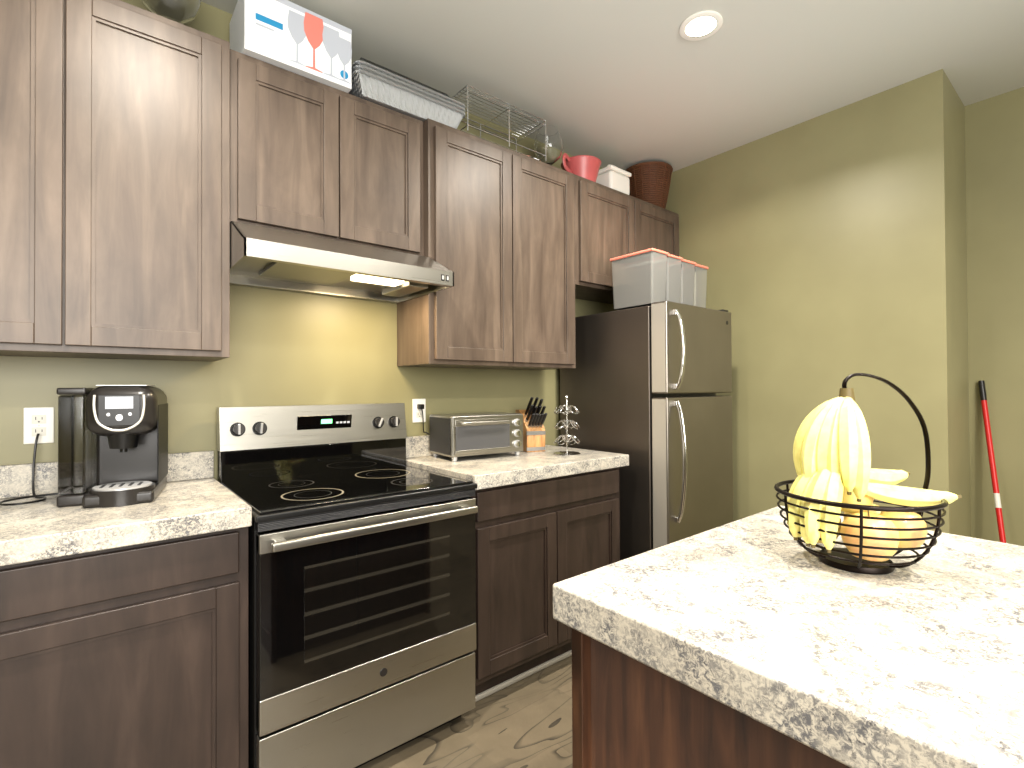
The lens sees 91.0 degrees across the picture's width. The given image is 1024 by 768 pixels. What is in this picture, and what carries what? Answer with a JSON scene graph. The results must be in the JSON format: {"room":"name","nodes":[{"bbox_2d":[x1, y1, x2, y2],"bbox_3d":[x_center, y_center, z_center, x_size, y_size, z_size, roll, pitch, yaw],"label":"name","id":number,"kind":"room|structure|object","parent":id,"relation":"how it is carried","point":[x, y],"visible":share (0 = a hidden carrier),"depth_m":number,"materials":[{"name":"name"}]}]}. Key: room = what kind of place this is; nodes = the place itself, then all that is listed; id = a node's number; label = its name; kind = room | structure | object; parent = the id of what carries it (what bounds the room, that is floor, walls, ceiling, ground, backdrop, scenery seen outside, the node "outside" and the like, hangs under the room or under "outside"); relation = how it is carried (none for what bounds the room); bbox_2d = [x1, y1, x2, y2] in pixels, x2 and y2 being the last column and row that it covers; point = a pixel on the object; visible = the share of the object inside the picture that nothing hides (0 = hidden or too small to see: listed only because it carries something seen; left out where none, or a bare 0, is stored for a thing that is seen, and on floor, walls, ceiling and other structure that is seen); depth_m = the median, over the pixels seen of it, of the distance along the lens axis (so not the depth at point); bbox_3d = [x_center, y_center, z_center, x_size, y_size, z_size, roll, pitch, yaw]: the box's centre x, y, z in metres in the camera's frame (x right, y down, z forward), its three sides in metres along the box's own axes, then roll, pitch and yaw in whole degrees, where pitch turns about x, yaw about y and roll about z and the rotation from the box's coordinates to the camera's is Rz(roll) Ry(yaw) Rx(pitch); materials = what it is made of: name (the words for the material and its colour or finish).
{"room":"kitchen","nodes":[
{"label":"kitchen","id":0,"kind":"room"},
{"bbox_2d":[0,0,616,479],"bbox_3d":[-1.291,-0.086,1.876,6.900,2.742,0.100,0,-1,-39],"label":"wall","id":1,"kind":"structure","parent":0,"point":[292,348],"depth_m":2.10,"materials":[{"name":"green paint"}]},
{"bbox_2d":[0,0,71,357],"bbox_3d":[-1.529,-0.624,1.413,0.419,1.070,0.322,0,-1,-39],"label":"upper cabinet","id":2,"kind":"object","parent":1,"relation":"attached to","point":[36,35],"depth_m":1.39,"materials":[{"name":"brown wood"}]},
{"bbox_2d":[23,407,53,443],"bbox_3d":[-1.518,0.133,1.616,0.072,0.116,0.008,0,-1,-39],"label":"electrical outlet","id":3,"kind":"object","parent":1,"relation":"attached to","point":[39,421],"visible":1,"depth_m":1.61,"materials":[{"name":"white plastic"}]},
{"bbox_2d":[72,0,235,361],"bbox_3d":[-1.205,-0.623,1.678,0.418,1.070,0.322,0,-1,-39],"label":"upper cabinet","id":4,"kind":"object","parent":1,"relation":"attached to","point":[146,156],"depth_m":1.56,"materials":[{"name":"brown wood"}]},
{"bbox_2d":[142,0,200,23],"bbox_3d":[-1.141,-1.286,1.673,0.185,0.252,0.185,0,-1,-39],"label":"glass vase","id":5,"kind":"object","parent":4,"relation":"on","point":[183,11],"visible":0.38,"depth_m":1.65,"materials":[{"name":"clear"}]},
{"bbox_2d":[0,436,442,499],"bbox_3d":[-1.533,0.302,1.589,4.447,0.101,0.022,0,-1,-39],"label":"backsplash","id":6,"kind":"structure","parent":1,"relation":"attached to","point":[15,479],"depth_m":1.64,"materials":[{"name":"beige stone"}]},
{"bbox_2d":[236,51,343,240],"bbox_3d":[-0.908,-0.853,1.949,0.381,0.608,0.285,0,-1,-39],"label":"upper cabinet","id":7,"kind":"object","parent":1,"relation":"attached to","point":[290,125],"depth_m":1.85,"materials":[{"name":"brown wood"}]},
{"bbox_2d":[230,0,351,92],"bbox_3d":[-0.860,-1.276,1.961,0.381,0.235,0.262,0,-1,-39],"label":"box","id":8,"kind":"object","parent":7,"relation":"on","point":[293,38],"visible":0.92,"depth_m":1.85,"materials":[{"name":"white cardboard"}]},
{"bbox_2d":[344,92,423,255],"bbox_3d":[-0.613,-0.852,2.190,0.380,0.608,0.285,0,-1,-39],"label":"upper cabinet","id":9,"kind":"object","parent":1,"relation":"attached to","point":[384,147],"depth_m":2.08,"materials":[{"name":"brown wood"}]},
{"bbox_2d":[230,221,453,302],"bbox_3d":[-0.686,-0.469,1.976,0.758,0.158,0.511,0,-1,-39],"label":"range hood","id":10,"kind":"object","parent":9,"relation":"attached to","point":[269,258],"visible":1,"depth_m":1.88,"materials":[{"name":"silver metal"}]},
{"bbox_2d":[349,57,464,128],"bbox_3d":[-0.505,-1.240,2.254,0.524,0.165,0.324,0,-1,-39],"label":"pans","id":11,"kind":"object","parent":9,"relation":"on","point":[373,82],"visible":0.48,"depth_m":2.12,"materials":[{"name":"silver metal"}]},
{"bbox_2d":[412,399,429,434],"bbox_3d":[-0.446,0.162,2.474,0.077,0.179,0.038,0,-1,-39],"label":"electrical outlet","id":12,"kind":"object","parent":1,"relation":"attached to","point":[418,410],"visible":1,"depth_m":2.47,"materials":[{"name":"white plastic"}]},
{"bbox_2d":[397,118,515,368],"bbox_3d":[-0.275,-0.620,2.439,0.459,1.070,0.322,0,-1,-39],"label":"upper cabinet","id":13,"kind":"object","parent":1,"relation":"attached to","point":[470,180],"depth_m":2.31,"materials":[{"name":"brown wood"}]},
{"bbox_2d":[451,84,545,160],"bbox_3d":[-0.090,-1.268,2.560,0.497,0.216,0.246,0,-1,-39],"label":"wire rack","id":14,"kind":"object","parent":13,"relation":"on","point":[501,104],"visible":0.69,"depth_m":2.54,"materials":[{"name":"silver metal"}]},
{"bbox_2d":[504,152,579,369],"bbox_3d":[0.080,-0.619,2.730,0.458,1.070,0.322,0,-1,-39],"label":"upper cabinet","id":15,"kind":"object","parent":1,"relation":"attached to","point":[547,196],"depth_m":2.62,"materials":[{"name":"brown wood"}]},
{"bbox_2d":[533,125,562,164],"bbox_3d":[0.199,-1.268,2.744,0.164,0.223,0.164,0,-1,-39],"label":"glass vase","id":16,"kind":"object","parent":15,"relation":"on","point":[554,145],"visible":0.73,"depth_m":2.69,"materials":[{"name":"clear"}]},
{"bbox_2d":[561,153,600,181],"bbox_3d":[0.379,-1.226,2.917,0.297,0.141,0.236,0,-1,-39],"label":"mug","id":17,"kind":"object","parent":15,"relation":"on","point":[586,166],"visible":0.75,"depth_m":2.85,"materials":[{"name":"ceramic"}]},
{"bbox_2d":[580,176,639,303],"bbox_3d":[0.453,-0.849,3.039,0.508,0.608,0.322,0,-1,-39],"label":"upper cabinet","id":18,"kind":"object","parent":1,"relation":"attached to","point":[609,217],"depth_m":2.91,"materials":[{"name":"brown wood"}]},
{"bbox_2d":[596,165,631,194],"bbox_3d":[0.609,-1.249,3.119,0.200,0.188,0.180,0,-1,-39],"label":"canister","id":19,"kind":"object","parent":18,"relation":"on","point":[613,177],"visible":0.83,"depth_m":3.04,"materials":[{"name":"white ceramic"}]},
{"bbox_2d":[608,199,678,303],"bbox_3d":[0.846,-0.848,3.360,0.508,0.608,0.322,0,-1,-39],"label":"upper cabinet","id":20,"kind":"object","parent":1,"relation":"attached to","point":[659,227],"depth_m":3.25,"materials":[{"name":"brown wood"}]},
{"bbox_2d":[625,161,672,208],"bbox_3d":[0.917,-1.294,3.398,0.325,0.282,0.325,0,-1,-39],"label":"wicker basket","id":21,"kind":"object","parent":20,"relation":"on","point":[650,181],"visible":0.6,"depth_m":3.28,"materials":[{"name":"brown wicker"}]},
{"bbox_2d":[358,656,571,767],"bbox_3d":[0.490,1.282,-0.305,6.900,0.060,5.700,0,-1,-39],"label":"floor","id":22,"kind":"structure","parent":0,"point":[526,722],"depth_m":1.83,"materials":[{"name":"brown wood"}]},
{"bbox_2d":[0,528,248,767],"bbox_3d":[-1.178,0.844,1.488,0.604,0.872,0.617,0,-1,-39],"label":"base cabinet","id":23,"kind":"object","parent":22,"relation":"on","point":[125,657],"depth_m":1.27,"materials":[{"name":"brown wood"}]},
{"bbox_2d":[0,476,251,567],"bbox_3d":[-1.998,0.377,0.808,2.738,0.056,0.640,0,-1,-39],"label":"countertop","id":24,"kind":"structure","parent":23,"relation":"on","point":[31,533],"depth_m":1.32,"materials":[{"name":"beige stone"}]},
{"bbox_2d":[0,385,167,507],"bbox_3d":[-1.287,0.178,1.537,0.410,0.348,0.369,0,-1,-39],"label":"coffee maker","id":25,"kind":"object","parent":24,"relation":"on","point":[112,445],"visible":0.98,"depth_m":1.47,"materials":[{"name":"black plastic"}]},
{"bbox_2d":[217,403,477,767],"bbox_3d":[-0.607,0.683,1.875,0.760,1.196,0.680,0,-1,-39],"label":"range","id":26,"kind":"object","parent":22,"relation":"on","point":[361,596],"visible":1,"depth_m":1.66,"materials":[{"name":"grey metal"}]},
{"bbox_2d":[471,468,619,701],"bbox_3d":[0.005,0.847,2.456,0.913,0.872,0.617,0,-1,-39],"label":"base cabinet","id":27,"kind":"object","parent":22,"relation":"on","point":[530,538],"depth_m":2.14,"materials":[{"name":"brown wood"}]},
{"bbox_2d":[406,445,628,491],"bbox_3d":[0.020,0.382,2.460,0.939,0.056,0.640,0,-1,-39],"label":"countertop","id":28,"kind":"structure","parent":27,"relation":"on","point":[499,470],"depth_m":2.25,"materials":[{"name":"beige stone"}]},
{"bbox_2d":[429,412,522,461],"bbox_3d":[-0.165,0.250,2.471,0.405,0.208,0.277,0,-1,-34],"label":"toaster oven","id":29,"kind":"object","parent":28,"relation":"on","point":[453,436],"visible":1,"depth_m":2.37,"materials":[{"name":"silver metal"}]},
{"bbox_2d":[515,397,546,451],"bbox_3d":[0.107,0.212,2.685,0.106,0.287,0.215,0,-1,-21],"label":"knife block","id":30,"kind":"object","parent":28,"relation":"on","point":[533,431],"visible":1,"depth_m":2.63,"materials":[{"name":"brown wood"}]},
{"bbox_2d":[554,395,580,455],"bbox_3d":[0.275,0.204,2.527,0.136,0.297,0.136,0,-1,-39],"label":"pod carousel","id":31,"kind":"object","parent":28,"relation":"on","point":[566,452],"visible":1,"depth_m":2.52,"materials":[{"name":"silver metal"}]},
{"bbox_2d":[560,301,732,560],"bbox_3d":[0.794,0.433,2.922,0.645,1.702,0.810,0,-1,-39],"label":"fridge","id":32,"kind":"object","parent":22,"relation":"on","point":[641,387],"visible":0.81,"depth_m":2.64,"materials":[{"name":"metal"}]},
{"bbox_2d":[610,248,667,309],"bbox_3d":[0.677,-0.551,2.693,0.143,0.284,0.278,0,-1,-39],"label":"container","id":33,"kind":"object","parent":32,"relation":"on","point":[639,279],"visible":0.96,"depth_m":2.62,"materials":[{"name":"white plastic"}]},
{"bbox_2d":[665,254,682,302],"bbox_3d":[0.789,-0.551,2.799,0.143,0.284,0.278,0,-1,-39],"label":"container","id":34,"kind":"object","parent":32,"relation":"on","point":[673,276],"visible":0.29,"depth_m":2.69,"materials":[{"name":"white plastic"}]},
{"bbox_2d":[680,259,695,304],"bbox_3d":[0.901,-0.550,2.906,0.143,0.284,0.278,0,-1,-39],"label":"container","id":35,"kind":"object","parent":32,"relation":"on","point":[687,283],"visible":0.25,"depth_m":2.79,"materials":[{"name":"white plastic"}]},
{"bbox_2d":[693,264,708,307],"bbox_3d":[1.012,-0.550,3.013,0.143,0.284,0.278,0,-1,-39],"label":"container","id":36,"kind":"object","parent":32,"relation":"on","point":[700,281],"visible":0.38,"depth_m":2.90,"materials":[{"name":"white plastic"}]},
{"bbox_2d":[572,633,832,767],"bbox_3d":[0.964,0.823,0.444,0.834,0.870,1.704,0,-1,-39],"label":"kitchen island","id":37,"kind":"object","parent":22,"relation":"on","point":[624,716],"depth_m":0.75,"materials":[{"name":"brown wood"}]},
{"bbox_2d":[553,505,1023,767],"bbox_3d":[0.961,0.356,0.449,0.880,0.061,1.750,0,-1,-39],"label":"island countertop","id":38,"kind":"structure","parent":37,"relation":"on","point":[920,664],"depth_m":0.68,"materials":[{"name":"beige stone"}]},
{"bbox_2d":[774,373,961,574],"bbox_3d":[0.638,0.156,0.932,0.264,0.353,0.273,0,-1,-39],"label":"fruit basket","id":39,"kind":"object","parent":38,"relation":"on","point":[837,474],"visible":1,"depth_m":0.88,"materials":[{"name":"yellow food"}]},
{"bbox_2d":[978,380,1005,542],"bbox_3d":[2.359,0.624,2.402,0.048,1.287,0.433,0,-1,17],"label":"broom","id":40,"kind":"object","parent":22,"relation":"on","point":[992,464],"visible":0.44,"depth_m":2.51,"materials":[{"name":"red"}]},
{"bbox_2d":[201,0,1023,171],"bbox_3d":[0.475,-1.520,-0.276,6.900,0.060,5.700,0,-1,-39],"label":"ceiling","id":41,"kind":"structure","parent":0,"point":[623,84],"depth_m":2.26,"materials":[{"name":"grey paint"}]},
{"bbox_2d":[679,10,722,40],"bbox_3d":[0.772,-1.463,2.060,0.168,0.008,0.168,0,-1,-39],"label":"recessed light","id":42,"kind":"object","parent":41,"relation":"in","point":[700,24],"visible":1,"depth_m":2.06,"materials":[{"name":"white plastic"}]},
{"bbox_2d":[665,69,970,536],"bbox_3d":[1.714,-0.090,3.178,0.600,2.742,1.690,0,-1,-39],"label":"wall","id":43,"kind":"structure","parent":0,"point":[829,249],"depth_m":2.65,"materials":[{"name":"green paint"}]},
{"bbox_2d":[965,87,1023,545],"bbox_3d":[3.680,-0.121,1.170,0.100,2.742,3.910,0,-1,-39],"label":"wall","id":44,"kind":"structure","parent":0,"point":[994,147],"depth_m":2.57,"materials":[{"name":"green paint"}]}
]}

